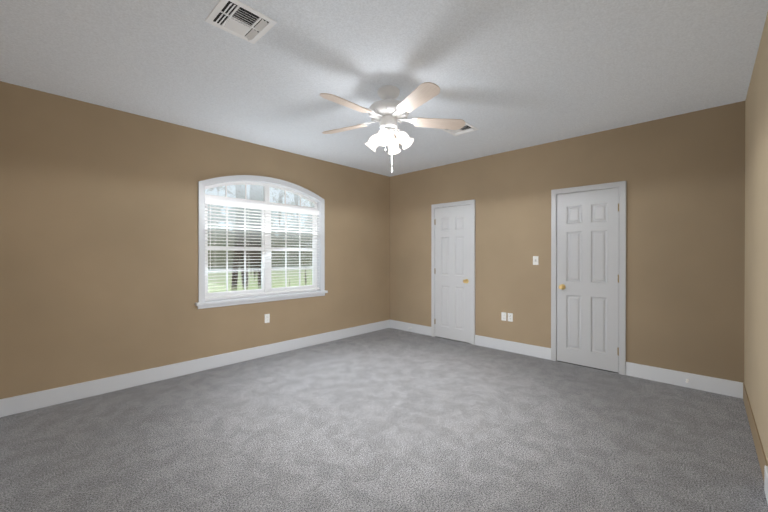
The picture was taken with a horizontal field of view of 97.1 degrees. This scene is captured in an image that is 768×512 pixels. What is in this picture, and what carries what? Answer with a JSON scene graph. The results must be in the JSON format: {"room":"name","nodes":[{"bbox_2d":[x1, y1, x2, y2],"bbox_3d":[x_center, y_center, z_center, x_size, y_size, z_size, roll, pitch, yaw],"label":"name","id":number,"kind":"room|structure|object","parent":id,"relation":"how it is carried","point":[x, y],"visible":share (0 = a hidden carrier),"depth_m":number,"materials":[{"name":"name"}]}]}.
{"room":"empty bedroom","nodes":[
{"label":"empty bedroom","id":0,"kind":"room"},
{"bbox_2d":[0,81,389,398],"bbox_3d":[-1.592,-0.062,4.496,0.150,2.740,5.070,0,0,44],"label":"wall","id":1,"kind":"structure","parent":0,"point":[98,241],"depth_m":3.38,"materials":[{"name":"beige paint"}]},
{"bbox_2d":[0,320,387,416],"bbox_3d":[-1.531,1.235,4.444,0.016,0.146,4.770,0,0,44],"label":"baseboard","id":2,"kind":"structure","parent":1,"relation":"attached to","point":[34,401],"depth_m":3.56,"materials":[{"name":"white wood"}]},
{"bbox_2d":[195,175,327,308],"bbox_3d":[-1.528,-0.217,4.497,0.170,1.630,1.810,0,0,44],"label":"window","id":3,"kind":"structure","parent":1,"relation":"in","point":[266,269],"depth_m":4.46,"materials":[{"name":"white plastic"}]},
{"bbox_2d":[205,198,318,298],"bbox_3d":[-1.530,-0.088,4.499,0.057,1.168,1.594,0,0,44],"label":"window blinds","id":4,"kind":"object","parent":3,"relation":"attached to","point":[215,202],"visible":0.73,"depth_m":4.38,"materials":[{"name":"white plastic"}]},
{"bbox_2d":[265,314,269,322],"bbox_3d":[-1.531,0.818,4.449,0.007,0.114,0.070,0,0,44],"label":"outlet","id":5,"kind":"object","parent":1,"relation":"attached to","point":[267,318],"visible":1,"depth_m":4.45,"materials":[{"name":"white plastic"}]},
{"bbox_2d":[0,328,767,511],"bbox_3d":[0.068,1.364,2.924,4.730,0.100,5.070,0,0,44],"label":"floor","id":6,"kind":"structure","parent":0,"point":[390,420],"depth_m":2.42,"materials":[{"name":"carpet"}]},
{"bbox_2d":[0,0,767,176],"bbox_3d":[0.068,-1.476,2.913,4.730,0.100,5.070,0,0,44],"label":"ceiling","id":7,"kind":"structure","parent":0,"point":[507,75],"depth_m":2.52,"materials":[{"name":"paint"}]},
{"bbox_2d":[205,0,276,43],"bbox_3d":[-0.865,-1.412,2.055,0.310,0.020,0.310,0,0,44],"label":"ceiling vent","id":8,"kind":"object","parent":7,"relation":"in","point":[237,18],"visible":1,"depth_m":2.04,"materials":[{"name":"white metal"}]},
{"bbox_2d":[320,82,464,171],"bbox_3d":[-0.001,-1.073,2.885,1.319,0.704,1.272,0,0,44],"label":"fan","id":9,"kind":"object","parent":7,"relation":"hanging from","point":[388,112],"visible":1,"depth_m":2.85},
{"bbox_2d":[441,122,478,135],"bbox_3d":[0.852,-1.419,3.817,0.310,0.020,0.310,0,0,44],"label":"ceiling vent","id":10,"kind":"object","parent":7,"relation":"in","point":[467,127],"visible":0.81,"depth_m":3.84,"materials":[{"name":"white metal"}]},
{"bbox_2d":[390,101,744,382],"bbox_3d":[1.763,-0.063,4.702,4.730,2.740,0.150,0,0,44],"label":"wall","id":11,"kind":"structure","parent":0,"point":[682,176],"depth_m":3.68,"materials":[{"name":"beige paint"}]},
{"bbox_2d":[388,320,430,335],"bbox_3d":[0.448,1.229,5.842,0.920,0.146,0.016,0,0,44],"label":"baseboard","id":12,"kind":"structure","parent":11,"relation":"attached to","point":[426,330],"depth_m":5.83,"materials":[{"name":"white wood"}]},
{"bbox_2d":[431,199,474,344],"bbox_3d":[1.035,0.237,5.228,0.770,2.135,0.090,0,0,44],"label":"closet door","id":13,"kind":"structure","parent":11,"relation":"in","point":[453,272],"depth_m":5.23,"materials":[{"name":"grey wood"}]},
{"bbox_2d":[501,312,505,320],"bbox_3d":[1.658,0.837,4.696,0.070,0.114,0.007,0,0,44],"label":"outlet","id":14,"kind":"object","parent":11,"relation":"attached to","point":[503,316],"visible":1,"depth_m":4.70,"materials":[{"name":"white plastic"}]},
{"bbox_2d":[508,313,512,321],"bbox_3d":[1.723,0.837,4.634,0.070,0.114,0.007,0,0,44],"label":"outlet","id":15,"kind":"object","parent":11,"relation":"attached to","point":[510,317],"visible":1,"depth_m":4.63,"materials":[{"name":"white plastic"}]},
{"bbox_2d":[475,335,550,359],"bbox_3d":[1.722,1.234,4.631,1.055,0.146,0.016,0,0,44],"label":"baseboard","id":16,"kind":"structure","parent":11,"relation":"attached to","point":[510,346],"depth_m":4.58,"materials":[{"name":"white wood"}]},
{"bbox_2d":[533,256,537,264],"bbox_3d":[1.962,0.058,4.396,0.070,0.114,0.018,0,0,44],"label":"light switch","id":17,"kind":"object","parent":11,"relation":"attached to","point":[535,260],"visible":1,"depth_m":4.40,"materials":[{"name":"white plastic"}]},
{"bbox_2d":[551,181,625,374],"bbox_3d":[2.358,0.242,3.971,0.770,2.135,0.090,0,0,44],"label":"entry door","id":18,"kind":"structure","parent":11,"relation":"in","point":[588,276],"depth_m":3.97,"materials":[{"name":"grey wood"}]},
{"bbox_2d":[626,362,742,398],"bbox_3d":[2.987,1.239,3.429,0.895,0.146,0.016,0,0,44],"label":"baseboard","id":19,"kind":"structure","parent":11,"relation":"attached to","point":[699,382],"depth_m":3.39,"materials":[{"name":"white wood"}]},
{"bbox_2d":[744,12,767,462],"bbox_3d":[1.728,-0.050,1.341,0.150,2.740,5.070,0,0,44],"label":"wall","id":20,"kind":"structure","parent":0,"point":[756,266],"depth_m":2.33,"materials":[{"name":"beige paint"}]},
{"bbox_2d":[743,383,767,503],"bbox_3d":[1.678,1.247,1.414,0.016,0.146,4.740,0,0,44],"label":"baseboard","id":21,"kind":"structure","parent":20,"relation":"attached to","point":[762,459],"depth_m":2.23,"materials":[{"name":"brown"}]},
{"label":"outside","id":22,"kind":"structure","parent":0,"visible":0},
{"bbox_2d":[205,185,313,292],"bbox_3d":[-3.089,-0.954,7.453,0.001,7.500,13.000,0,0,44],"label":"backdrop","id":23,"kind":"structure","parent":22,"point":[258,191],"depth_m":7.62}
]}

